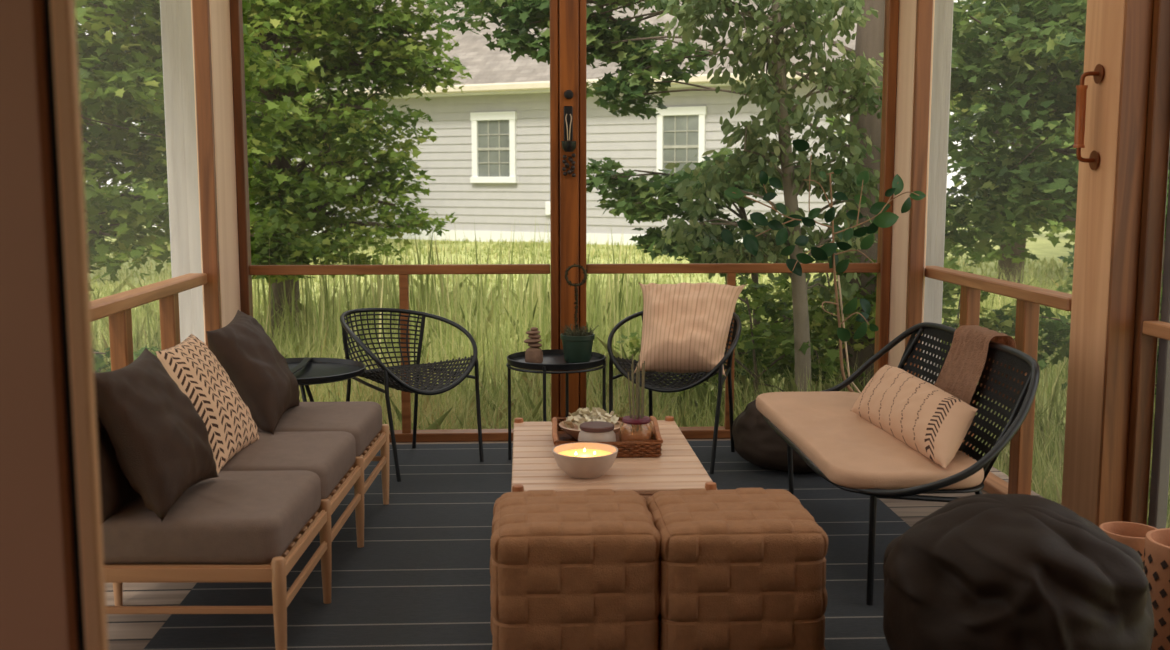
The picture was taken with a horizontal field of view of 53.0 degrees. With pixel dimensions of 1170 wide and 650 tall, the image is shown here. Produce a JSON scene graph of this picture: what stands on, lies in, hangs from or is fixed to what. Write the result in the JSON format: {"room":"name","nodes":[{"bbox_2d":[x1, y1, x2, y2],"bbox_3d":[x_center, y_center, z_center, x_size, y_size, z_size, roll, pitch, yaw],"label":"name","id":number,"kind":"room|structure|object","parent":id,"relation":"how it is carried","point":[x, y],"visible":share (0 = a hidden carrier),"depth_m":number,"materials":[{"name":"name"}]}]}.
{"room":"screened porch","nodes":[
{"label":"screened porch","id":0,"kind":"room"},
{"bbox_2d":[105,438,1043,649],"bbox_3d":[0.155,1.186,1.961,4.500,0.160,8.580,0,7,-3],"label":"floor","id":1,"kind":"structure","parent":0,"point":[125,631],"depth_m":3.81,"materials":[{"name":"grey wood"}]},
{"bbox_2d":[192,0,221,348],"bbox_3d":[-1.740,-0.856,5.386,0.068,3.050,0.040,0,7,-3],"label":"trim","id":2,"kind":"structure","parent":1,"relation":"on","point":[200,8],"depth_m":5.38,"materials":[{"name":"brown wood"}]},
{"bbox_2d":[191,0,240,343],"bbox_3d":[-1.761,-0.886,5.633,0.088,3.050,0.450,0,7,-3],"label":"trim","id":3,"kind":"structure","parent":1,"relation":"on","point":[220,30],"depth_m":5.58,"materials":[{"name":"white wood"}]},
{"bbox_2d":[229,0,252,316],"bbox_3d":[-1.704,-0.908,5.810,0.044,3.050,0.080,0,7,-3],"label":"trim","id":4,"kind":"structure","parent":1,"relation":"on","point":[236,13],"depth_m":5.79,"materials":[{"name":"brown wood"}]},
{"bbox_2d":[285,357,365,401],"bbox_3d":[-1.260,0.442,5.154,0.596,0.538,0.596,0,7,-3],"label":"side table","id":5,"kind":"object","parent":1,"relation":"on","point":[307,371],"visible":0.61,"depth_m":5.18,"materials":[{"name":"black metal"}]},
{"bbox_2d":[285,357,365,385],"bbox_3d":[-1.260,0.203,5.124,0.596,0.034,0.596,0,7,-3],"label":"tray","id":6,"kind":"object","parent":5,"relation":"on","point":[308,370],"depth_m":5.20,"materials":[{"name":"black metal"}]},
{"bbox_2d":[143,440,910,649],"bbox_3d":[-0.001,0.857,3.920,2.580,0.008,4.160,0,7,-3],"label":"outdoor rug","id":7,"kind":"object","parent":1,"relation":"on","point":[420,578],"visible":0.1,"depth_m":4.04,"materials":[{"name":"black fabric"}]},
{"bbox_2d":[104,424,388,649],"bbox_3d":[-1.147,0.682,3.977,0.698,0.345,1.746,0,7,0],"label":"sofa","id":8,"kind":"object","parent":7,"relation":"on","point":[275,572],"visible":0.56,"depth_m":3.15,"materials":[{"name":"brown wood"}]},
{"bbox_2d":[102,470,320,563],"bbox_3d":[-1.164,0.538,3.381,0.701,0.141,0.563,0,7,0],"label":"seat cushion","id":9,"kind":"object","parent":8,"relation":"on","point":[232,517],"visible":0.56,"depth_m":3.12,"materials":[{"name":"brown fabric"}]},
{"bbox_2d":[96,412,139,523],"bbox_3d":[-1.379,0.323,3.215,0.300,0.355,0.480,0,7,-3],"label":"throw pillow","id":10,"kind":"object","parent":9,"relation":"on","point":[116,491],"visible":0.13,"depth_m":3.14,"materials":[{"name":"brown fabric"}]},
{"bbox_2d":[94,348,218,520],"bbox_3d":[-1.208,0.289,3.321,0.271,0.385,0.580,0,7,-3],"label":"throw pillow","id":11,"kind":"object","parent":9,"relation":"on","point":[159,439],"visible":0.98,"depth_m":3.15,"materials":[{"name":"brown fabric"}]},
{"bbox_2d":[220,431,355,498],"bbox_3d":[-1.167,0.467,3.950,0.701,0.141,0.555,0,7,0],"label":"seat cushion","id":12,"kind":"object","parent":8,"relation":"on","point":[330,455],"visible":0.4,"depth_m":3.86,"materials":[{"name":"brown fabric"}]},
{"bbox_2d":[156,334,258,472],"bbox_3d":[-1.254,0.239,3.908,0.311,0.340,0.754,0,7,-3],"label":"throw pillow","id":13,"kind":"object","parent":12,"relation":"on","point":[197,372],"visible":0.77,"depth_m":3.79,"materials":[{"name":"beige fabric"}]},
{"bbox_2d":[257,401,381,456],"bbox_3d":[-1.170,0.397,4.515,0.701,0.141,0.555,0,7,0],"label":"seat cushion","id":14,"kind":"object","parent":8,"relation":"on","point":[362,419],"visible":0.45,"depth_m":4.42,"materials":[{"name":"brown fabric"}]},
{"bbox_2d":[206,310,299,434],"bbox_3d":[-1.246,0.162,4.434,0.321,0.365,0.733,0,7,-3],"label":"throw pillow","id":15,"kind":"object","parent":14,"relation":"on","point":[261,376],"visible":0.92,"depth_m":4.27,"materials":[{"name":"brown fabric"}]},
{"bbox_2d":[340,308,483,481],"bbox_3d":[-0.875,0.296,5.543,0.606,0.709,0.634,6,9,42],"label":"chair","id":16,"kind":"object","parent":7,"relation":"on","point":[383,375],"visible":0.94,"depth_m":5.59,"materials":[{"name":"black metal"}]},
{"bbox_2d":[506,349,605,459],"bbox_3d":[-0.135,0.399,5.531,0.470,0.507,0.470,0,7,-3],"label":"side table","id":17,"kind":"object","parent":7,"relation":"on","point":[554,362],"visible":0.8,"depth_m":5.46,"materials":[{"name":"black metal"}]},
{"bbox_2d":[524,327,542,362],"bbox_3d":[-0.241,0.093,5.468,0.090,0.167,0.084,0,7,-3],"label":"cairn","id":18,"kind":"object","parent":17,"relation":"on","point":[533,354],"visible":1,"depth_m":5.44,"materials":[{"name":"beige stone"}]},
{"bbox_2d":[507,349,605,370],"bbox_3d":[-0.135,0.164,5.502,0.464,0.035,0.464,0,7,-3],"label":"tray","id":19,"kind":"object","parent":17,"relation":"on","point":[553,359],"depth_m":5.39,"materials":[{"name":"black metal"}]},
{"bbox_2d":[560,264,598,362],"bbox_3d":[-0.025,-0.059,5.494,0.189,0.463,0.206,0,7,-3],"label":"herb pot","id":20,"kind":"object","parent":17,"relation":"on","point":[577,345],"visible":1,"depth_m":5.46,"materials":[{"name":"green ceramic"}]},
{"bbox_2d":[490,489,660,649],"bbox_3d":[-0.033,0.723,3.328,0.470,0.435,0.468,0,7,-3],"label":"woven ottoman","id":21,"kind":"object","parent":7,"relation":"on","point":[570,570],"visible":1,"depth_m":3.10,"materials":[{"name":"brown wicker"}]},
{"bbox_2d":[511,416,716,500],"bbox_3d":[0.064,0.624,4.115,0.631,0.408,1.052,0,7,-3],"label":"coffee table","id":22,"kind":"object","parent":7,"relation":"on","point":[534,465],"visible":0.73,"depth_m":3.84,"materials":[{"name":"brown wood"}]},
{"bbox_2d":[552,442,617,478],"bbox_3d":[0.000,0.439,3.753,0.212,0.083,0.212,0,7,-3],"label":"bowl","id":23,"kind":"object","parent":22,"relation":"on","point":[579,460],"visible":1,"depth_m":3.70,"materials":[{"name":"grey ceramic"}]},
{"bbox_2d":[551,416,662,457],"bbox_3d":[0.070,0.381,4.183,0.382,0.094,0.427,0,7,-3],"label":"wicker tray","id":24,"kind":"object","parent":22,"relation":"on","point":[559,436],"visible":0.49,"depth_m":3.99,"materials":[{"name":"brown wicker"}]},
{"bbox_2d":[559,419,621,439],"bbox_3d":[0.023,0.385,4.257,0.236,0.052,0.236,0,7,-3],"label":"shallow dish","id":25,"kind":"object","parent":24,"relation":"in","point":[574,432],"visible":0.27,"depth_m":4.20,"materials":[{"name":"beige ceramic"}]},
{"bbox_2d":[564,407,619,429],"bbox_3d":[0.027,0.343,4.252,0.209,0.086,0.200,0,7,-3],"label":"dried petals","id":26,"kind":"object","parent":25,"relation":"in","point":[580,416],"visible":0.81,"depth_m":4.24,"materials":[{"name":"white plant"}]},
{"bbox_2d":[578,421,615,445],"bbox_3d":[0.042,0.389,4.061,0.134,0.092,0.134,0,7,-3],"label":"lidded jar","id":27,"kind":"object","parent":24,"relation":"in","point":[592,431],"visible":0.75,"depth_m":4.01,"materials":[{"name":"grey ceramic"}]},
{"bbox_2d":[619,354,653,449],"bbox_3d":[0.179,0.267,4.079,0.122,0.328,0.122,0,7,-3],"label":"reed diffuser","id":28,"kind":"object","parent":24,"relation":"on","point":[637,427],"visible":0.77,"depth_m":4.06,"materials":[{"name":"brown glass"}]},
{"bbox_2d":[607,311,741,473],"bbox_3d":[0.466,0.281,5.664,0.634,0.709,0.606,3,8,23],"label":"chair","id":29,"kind":"object","parent":7,"relation":"on","point":[623,366],"visible":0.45,"depth_m":5.56,"materials":[{"name":"black metal"}]},
{"bbox_2d":[634,282,746,375],"bbox_3d":[0.488,0.012,5.561,0.537,0.418,0.415,1,7,11],"label":"square pillow","id":30,"kind":"object","parent":29,"relation":"on","point":[686,326],"visible":0.94,"depth_m":5.46,"materials":[{"name":"beige fabric"}]},
{"bbox_2d":[646,488,827,649],"bbox_3d":[0.418,0.722,3.342,0.470,0.435,0.469,0,7,-3],"label":"woven ottoman","id":31,"kind":"object","parent":7,"relation":"on","point":[741,568],"visible":0.83,"depth_m":3.12,"materials":[{"name":"brown leather"}]},
{"bbox_2d":[732,399,815,472],"bbox_3d":[1.015,0.493,5.484,0.652,0.332,0.545,0,7,-3],"label":"bean bag","id":32,"kind":"object","parent":7,"relation":"on","point":[756,442],"visible":0.34,"depth_m":5.31,"materials":[{"name":"grey fabric"}]},
{"bbox_2d":[762,322,1039,605],"bbox_3d":[1.098,0.420,4.338,0.709,0.766,1.550,0,7,-3],"label":"loveseat","id":33,"kind":"object","parent":7,"relation":"on","point":[1004,354],"visible":0.44,"depth_m":3.96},
{"bbox_2d":[756,391,983,489],"bbox_3d":[0.997,0.392,4.350,0.495,0.075,1.440,0,7,-3],"label":"seat pad","id":34,"kind":"object","parent":33,"relation":"on","point":[851,451],"visible":0.73,"depth_m":3.99,"materials":[{"name":"beige fabric"}]},
{"bbox_2d":[851,365,977,467],"bbox_3d":[1.169,0.304,4.222,0.243,0.215,1.210,0,7,-3],"label":"lumbar pillow","id":35,"kind":"object","parent":34,"relation":"on","point":[930,420],"visible":0.98,"depth_m":3.98,"materials":[{"name":"beige fabric"}]},
{"bbox_2d":[934,325,1017,404],"bbox_3d":[1.406,0.184,4.270,0.205,0.334,0.402,0,7,-3],"label":"throw blanket","id":36,"kind":"object","parent":33,"relation":"on","point":[959,376],"visible":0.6,"depth_m":4.25,"materials":[{"name":"brown fabric"}]},
{"bbox_2d":[883,494,1153,649],"bbox_3d":[1.107,0.705,3.027,0.665,0.515,0.684,0,7,-3],"label":"bean bag","id":37,"kind":"object","parent":7,"relation":"on","point":[979,571],"visible":1,"depth_m":2.81,"materials":[{"name":"brown fabric"}]},
{"bbox_2d":[389,426,729,441],"bbox_3d":[-0.038,0.568,6.113,3.560,0.045,0.100,0,7,-3],"label":"trim","id":38,"kind":"structure","parent":1,"relation":"on","point":[444,435],"depth_m":6.04,"materials":[{"name":"brown wood"}]},
{"bbox_2d":[399,275,410,432],"bbox_3d":[-0.919,0.149,5.998,0.045,0.825,0.040,0,7,-3],"label":"trim","id":39,"kind":"structure","parent":38,"relation":"on","point":[403,279],"depth_m":5.97,"materials":[{"name":"brown wood"}]},
{"bbox_2d":[249,264,549,274],"bbox_3d":[-0.936,-0.281,5.944,1.520,0.048,0.050,0,7,-3],"label":"trim","id":40,"kind":"structure","parent":39,"relation":"on","point":[411,269],"depth_m":5.92,"materials":[{"name":"brown wood"}]},
{"bbox_2d":[724,273,735,429],"bbox_3d":[0.752,0.138,6.087,0.042,0.825,0.040,0,7,-3],"label":"trim","id":41,"kind":"structure","parent":38,"relation":"on","point":[731,277],"depth_m":6.09,"materials":[{"name":"brown wood"}]},
{"bbox_2d":[586,263,879,273],"bbox_3d":[0.764,-0.292,6.034,1.515,0.048,0.050,0,7,-3],"label":"trim","id":42,"kind":"structure","parent":41,"relation":"on","point":[676,267],"depth_m":6.01,"materials":[{"name":"brown wood"}]},
{"bbox_2d":[550,0,585,419],"bbox_3d":[-0.085,-0.920,5.906,0.179,3.050,0.140,0,7,-3],"label":"trim","id":43,"kind":"structure","parent":1,"relation":"on","point":[567,17],"depth_m":5.88,"materials":[{"name":"orange wood"}]},
{"bbox_2d":[561,90,575,176],"bbox_3d":[-0.079,-0.945,5.793,0.074,0.430,0.076,0,7,-3],"label":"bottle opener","id":44,"kind":"object","parent":43,"relation":"attached to","point":[568,145],"visible":1,"depth_m":5.81,"materials":[{"name":"metal"}]},
{"bbox_2d":[561,141,575,151],"bbox_3d":[-0.079,-0.883,5.800,0.074,0.052,0.074,0,7,-3],"label":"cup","id":45,"kind":"object","parent":44,"relation":"on","point":[568,146],"depth_m":5.77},
{"bbox_2d":[721,139,925,392],"bbox_3d":[1.133,-0.105,5.520,1.020,1.527,0.347,-2,7,-18],"label":"ficus plant","id":46,"kind":"object","parent":1,"relation":"on","point":[883,219],"visible":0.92,"depth_m":5.48,"materials":[{"name":"green plant"}]},
{"bbox_2d":[874,0,898,374],"bbox_3d":[1.544,-0.929,5.982,0.050,3.050,0.080,0,7,-3],"label":"trim","id":47,"kind":"structure","parent":1,"relation":"on","point":[891,26],"depth_m":5.96,"materials":[{"name":"brown wood"}]},
{"bbox_2d":[888,0,934,377],"bbox_3d":[1.625,-0.916,5.872,0.095,3.050,0.330,0,7,-3],"label":"trim","id":48,"kind":"structure","parent":1,"relation":"on","point":[906,32],"depth_m":5.83,"materials":[{"name":"brown wood"}]},
{"bbox_2d":[905,0,932,376],"bbox_3d":[1.624,-0.893,5.686,0.070,3.050,0.036,0,7,-3],"label":"trim","id":49,"kind":"structure","parent":1,"relation":"on","point":[924,11],"depth_m":5.68,"materials":[{"name":"brown wood"}]},
{"bbox_2d":[983,472,1007,494],"bbox_3d":[1.765,0.675,5.254,0.090,0.045,1.740,0,7,-3],"label":"trim","id":50,"kind":"structure","parent":1,"relation":"on","point":[993,484],"depth_m":5.03,"materials":[{"name":"brown wood"}]},
{"bbox_2d":[959,286,980,457],"bbox_3d":[1.751,0.228,5.374,0.060,0.822,0.090,0,7,-3],"label":"trim","id":51,"kind":"structure","parent":50,"relation":"on","point":[970,297],"depth_m":5.30,"materials":[{"name":"brown wood"}]},
{"bbox_2d":[1008,299,1039,494],"bbox_3d":[1.783,0.303,4.770,0.060,0.822,0.090,0,7,-3],"label":"trim","id":52,"kind":"structure","parent":50,"relation":"on","point":[1027,313],"depth_m":4.74,"materials":[{"name":"brown wood"}]},
{"label":"window","id":53,"kind":"structure","parent":50,"relation":"attached to","visible":0},
{"bbox_2d":[925,266,1071,310],"bbox_3d":[1.761,-0.174,5.088,0.085,0.050,1.620,0,7,-3],"label":"trim","id":54,"kind":"structure","parent":53,"relation":"attached to","point":[1042,296],"depth_m":4.87,"materials":[{"name":"brown wood"}]},
{"bbox_2d":[1096,0,1153,526],"bbox_3d":[1.831,-0.576,3.938,0.092,2.850,0.016,0,7,-3],"label":"trim","id":55,"kind":"structure","parent":1,"relation":"on","point":[1138,14],"depth_m":3.97,"materials":[{"name":"brown wood"}]},
{"bbox_2d":[1099,521,1156,571],"bbox_3d":[1.654,0.762,3.573,0.178,0.285,0.178,0,7,-3],"label":"planter","id":56,"kind":"object","parent":1,"relation":"on","point":[1131,534],"visible":0.13,"depth_m":3.61,"materials":[{"name":"ceramic"}]},
{"bbox_2d":[1123,0,1169,524],"bbox_3d":[1.909,-0.578,3.956,0.063,2.850,0.120,0,7,-3],"label":"trim","id":57,"kind":"structure","parent":1,"relation":"on","point":[1157,142],"depth_m":3.95,"materials":[{"name":"brown wood"}]},
{"bbox_2d":[1061,0,1124,524],"bbox_3d":[1.782,-0.593,4.078,0.174,2.850,0.270,0,7,-3],"label":"door","id":58,"kind":"structure","parent":57,"relation":"attached to","point":[1098,91],"depth_m":4.11,"materials":[{"name":"brown wood"}]},
{"bbox_2d":[1144,528,1169,649],"bbox_3d":[1.685,0.769,3.273,0.240,0.345,0.239,0,7,-3],"label":"planter","id":59,"kind":"object","parent":1,"relation":"on","point":[1157,541],"visible":0.66,"depth_m":3.23,"materials":[{"name":"ceramic"}]},
{"bbox_2d":[1148,172,1169,528],"bbox_3d":[1.965,-0.568,3.874,0.040,2.850,0.050,0,7,-3],"label":"trim","id":60,"kind":"structure","parent":1,"relation":"on","point":[1160,469],"depth_m":3.97,"materials":[{"name":"brown wood"}]},
{"bbox_3d":[-1.691,0.880,3.596,0.090,0.045,4.390,0,7,-3],"label":"trim","id":61,"kind":"structure","parent":1,"relation":"on","visible":0},
{"bbox_2d":[108,309,133,370],"bbox_3d":[-1.733,0.346,4.420,0.060,0.822,0.080,0,7,-3],"label":"trim","id":62,"kind":"structure","parent":61,"relation":"on","point":[120,324],"depth_m":4.35,"materials":[{"name":"brown wood"}]},
{"bbox_2d":[159,293,179,349],"bbox_3d":[-1.765,0.271,5.025,0.060,0.822,0.080,0,7,-3],"label":"trim","id":63,"kind":"structure","parent":61,"relation":"on","point":[168,306],"depth_m":4.96,"materials":[{"name":"brown wood"}]},
{"bbox_3d":[-1.696,0.431,3.736,0.060,0.822,0.080,0,7,-3],"label":"trim","id":64,"kind":"structure","parent":61,"relation":"on","visible":0},
{"bbox_2d":[90,273,206,321],"bbox_3d":[-1.681,0.030,3.440,0.085,0.050,3.990,0,7,-3],"label":"trim","id":65,"kind":"structure","parent":64,"relation":"on","point":[103,307],"depth_m":4.54,"materials":[{"name":"brown wood"}]},
{"bbox_3d":[1.978,0.968,2.865,0.080,0.050,2.430,0,7,-3],"label":"trim","id":66,"kind":"structure","parent":1,"relation":"on","visible":0},
{"label":"window","id":67,"kind":"structure","parent":66,"relation":"attached to","visible":0},
{"bbox_2d":[1142,321,1169,340],"bbox_3d":[1.978,0.157,2.764,0.060,0.045,2.430,0,7,-3],"label":"trim","id":68,"kind":"structure","parent":67,"relation":"attached to","point":[1159,329],"depth_m":3.88,"materials":[{"name":"brown wood"}]},
{"bbox_2d":[89,200,1152,499],"bbox_3d":[-1.751,-2.477,32.898,120.000,0.401,94.000,0,7,-3],"label":"ground","id":69,"kind":"structure","parent":0,"point":[1043,248],"depth_m":20.91,"materials":[{"name":"green plant"}]},
{"bbox_2d":[77,6,167,263],"bbox_3d":[-9.097,-3.409,16.925,6.165,5.919,4.454,-3,8,-22],"label":"tree","id":70,"kind":"object","parent":69,"relation":"on","point":[134,186],"visible":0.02,"depth_m":17.08,"materials":[{"name":"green plant"}]},
{"bbox_2d":[93,345,159,371],"bbox_3d":[-3.644,0.367,7.573,1.867,1.048,1.349,0,7,-3],"label":"leafy shrub","id":71,"kind":"object","parent":69,"relation":"on","point":[98,358],"visible":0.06,"depth_m":7.53,"materials":[{"name":"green plant"}]},
{"bbox_2d":[160,0,203,342],"bbox_3d":[-2.050,-0.689,6.071,0.175,3.550,0.140,0,7,-3],"label":"trim","id":72,"kind":"structure","parent":69,"relation":"on","point":[175,15],"depth_m":5.98,"materials":[{"name":"white paint"}]},
{"bbox_2d":[75,0,324,290],"bbox_3d":[-4.061,-1.419,8.088,4.699,4.523,3.023,-4,8,-30],"label":"maple tree","id":73,"kind":"object","parent":69,"relation":"on","point":[126,69],"visible":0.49,"depth_m":8.27,"materials":[{"name":"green plant"}]},
{"bbox_2d":[132,2,383,236],"bbox_3d":[-6.711,-4.896,22.931,5.254,7.138,4.600,-4,8,-29],"label":"tree","id":74,"kind":"object","parent":69,"relation":"on","point":[287,44],"visible":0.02,"depth_m":22.93,"materials":[{"name":"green plant"}]},
{"bbox_2d":[139,0,471,339],"bbox_3d":[-2.824,-2.449,11.842,3.857,5.382,3.246,-1,7,-8],"label":"maple tree","id":75,"kind":"object","parent":69,"relation":"on","point":[295,208],"visible":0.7,"depth_m":11.38,"materials":[{"name":"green plant"}]},
{"bbox_2d":[92,216,758,381],"bbox_3d":[-1.574,-0.380,11.726,5.892,1.378,5.356,0,7,-3],"label":"grass","id":76,"kind":"structure","parent":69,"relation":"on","point":[382,287],"depth_m":11.71,"materials":[{"name":"green plant"}]},
{"bbox_2d":[279,342,720,429],"bbox_3d":[-1.387,0.528,7.933,4.848,0.558,3.548,0,7,2],"label":"stalks","id":77,"kind":"object","parent":69,"relation":"on","point":[425,410],"visible":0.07,"depth_m":7.74},
{"bbox_2d":[152,0,956,250],"bbox_3d":[-1.244,-6.072,31.242,20.136,7.349,10.220,4,8,27],"label":"house","id":78,"kind":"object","parent":69,"relation":"on","point":[489,161],"visible":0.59,"depth_m":26.40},
{"bbox_2d":[89,237,1072,316],"bbox_3d":[-2.037,-1.054,20.440,28.446,0.370,13.043,0,7,-3],"label":"grass","id":79,"kind":"structure","parent":69,"relation":"on","point":[1053,262],"depth_m":20.36,"materials":[{"name":"green plant"}]},
{"bbox_2d":[90,259,1169,527],"bbox_3d":[0.116,0.163,9.720,20.944,0.844,11.648,0,7,-3],"label":"meadow grass","id":80,"kind":"structure","parent":69,"relation":"on","point":[707,401],"depth_m":9.05,"materials":[{"name":"green plant"}]},
{"bbox_2d":[420,0,884,391],"bbox_3d":[0.401,-2.300,8.961,3.563,5.971,1.676,1,7,6],"label":"oak tree","id":81,"kind":"object","parent":69,"relation":"on","point":[633,50],"visible":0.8,"depth_m":8.78,"materials":[{"name":"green plant"}]},
{"bbox_2d":[586,145,810,328],"bbox_3d":[0.793,-0.401,9.381,2.004,2.048,1.074,0,7,-3],"label":"tree","id":82,"kind":"object","parent":69,"relation":"on","point":[636,201],"visible":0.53,"depth_m":9.24,"materials":[{"name":"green plant"}]},
{"bbox_2d":[612,332,786,411],"bbox_3d":[0.930,0.294,9.045,1.422,0.878,1.180,0,7,-3],"label":"leafy shrub","id":83,"kind":"object","parent":69,"relation":"on","point":[634,340],"visible":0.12,"depth_m":9.00,"materials":[{"name":"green plant"}]},
{"bbox_2d":[635,0,883,391],"bbox_3d":[1.230,-0.953,7.661,1.773,3.628,1.330,-2,7,-19],"label":"slender tree","id":84,"kind":"object","parent":69,"relation":"on","point":[781,115],"visible":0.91,"depth_m":7.58,"materials":[{"name":"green plant"}]},
{"bbox_2d":[659,274,866,398],"bbox_3d":[1.173,0.230,8.236,1.436,1.139,1.170,0,7,-3],"label":"leafy shrub","id":85,"kind":"object","parent":69,"relation":"on","point":[830,365],"visible":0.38,"depth_m":8.06,"materials":[{"name":"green plant"}]},
{"bbox_2d":[725,231,958,381],"bbox_3d":[1.830,-0.001,8.839,1.674,1.423,1.316,6,9,40],"label":"leafy shrub","id":86,"kind":"object","parent":69,"relation":"on","point":[775,310],"visible":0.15,"depth_m":8.93,"materials":[{"name":"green plant"}]},
{"bbox_2d":[778,250,1015,371],"bbox_3d":[2.145,0.154,8.050,1.092,1.336,1.589,-7,10,-44],"label":"leafy shrub","id":87,"kind":"object","parent":69,"relation":"on","point":[948,288],"visible":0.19,"depth_m":7.99,"materials":[{"name":"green plant"}]},
{"bbox_2d":[923,0,953,383],"bbox_3d":[1.845,-0.713,6.267,0.135,3.550,0.120,0,7,-3],"label":"trim","id":88,"kind":"structure","parent":69,"relation":"on","point":[943,17],"depth_m":6.19,"materials":[{"name":"white paint"}]},
{"bbox_2d":[822,0,1075,282],"bbox_3d":[6.185,-3.442,16.872,5.666,6.040,3.884,1,7,6],"label":"tree","id":89,"kind":"object","parent":69,"relation":"on","point":[1009,263],"visible":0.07,"depth_m":16.84,"materials":[{"name":"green plant"}]},
{"bbox_2d":[942,304,1070,370],"bbox_3d":[2.910,0.222,8.973,1.637,0.934,1.089,1,7,11],"label":"leafy shrub","id":90,"kind":"object","parent":69,"relation":"on","point":[1045,355],"visible":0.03,"depth_m":8.72,"materials":[{"name":"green plant"}]},
{"bbox_2d":[855,0,1169,344],"bbox_3d":[3.360,-1.428,8.163,3.619,4.506,2.654,2,7,16],"label":"maple tree","id":91,"kind":"object","parent":69,"relation":"on","point":[1032,87],"visible":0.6,"depth_m":8.09,"materials":[{"name":"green plant"}]},
{"bbox_2d":[972,58,1078,238],"bbox_3d":[9.541,-4.053,18.828,6.185,6.687,4.847,3,8,25],"label":"tree","id":92,"kind":"object","parent":69,"relation":"on","point":[1064,236],"visible":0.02,"depth_m":18.79,"materials":[{"name":"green plant"}]},
{"bbox_2d":[1054,245,1074,376],"bbox_3d":[4.965,-0.224,10.002,1.845,1.440,1.746,5,9,36],"label":"leafy shrub","id":93,"kind":"object","parent":69,"relation":"on","point":[1069,259],"visible":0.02,"depth_m":10.35,"materials":[{"name":"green plant"}]},
{"bbox_2d":[995,269,1163,425],"bbox_3d":[3.632,0.242,7.407,2.029,1.266,1.322,2,7,15],"label":"leafy shrub","id":94,"kind":"object","parent":69,"relation":"on","point":[1054,328],"visible":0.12,"depth_m":7.53,"materials":[{"name":"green plant"}]},
{"bbox_2d":[1149,170,1169,499],"bbox_3d":[3.621,0.085,6.002,1.545,1.932,2.116,3,8,21],"label":"leafy shrub","id":95,"kind":"object","parent":69,"relation":"on","point":[1168,170],"visible":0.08,"depth_m":6.53,"materials":[{"name":"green plant"}]},
{"bbox_3d":[0.182,-0.343,1.249,4.700,3.050,0.180,0,7,-3],"label":"wall","id":96,"kind":"structure","parent":0,"visible":0},
{"bbox_2d":[0,0,77,649],"bbox_3d":[-1.243,0.046,1.155,1.438,2.300,0.050,0,7,-3],"label":"door","id":97,"kind":"structure","parent":96,"relation":"in","point":[38,602],"depth_m":1.17,"materials":[{"name":"brown paint"}]},
{"bbox_2d":[42,0,84,649],"bbox_3d":[-0.520,0.043,1.183,0.010,2.300,0.010,0,7,-3],"label":"trim","id":98,"kind":"structure","parent":96,"relation":"attached to","point":[46,3],"depth_m":1.17,"materials":[{"name":"brown wood"}]},
{"bbox_2d":[50,0,107,649],"bbox_3d":[-0.505,0.043,1.179,0.018,2.300,0.020,0,7,-3],"label":"trim","id":99,"kind":"structure","parent":96,"relation":"attached to","point":[63,20],"depth_m":1.17,"materials":[{"name":"brown wood"}]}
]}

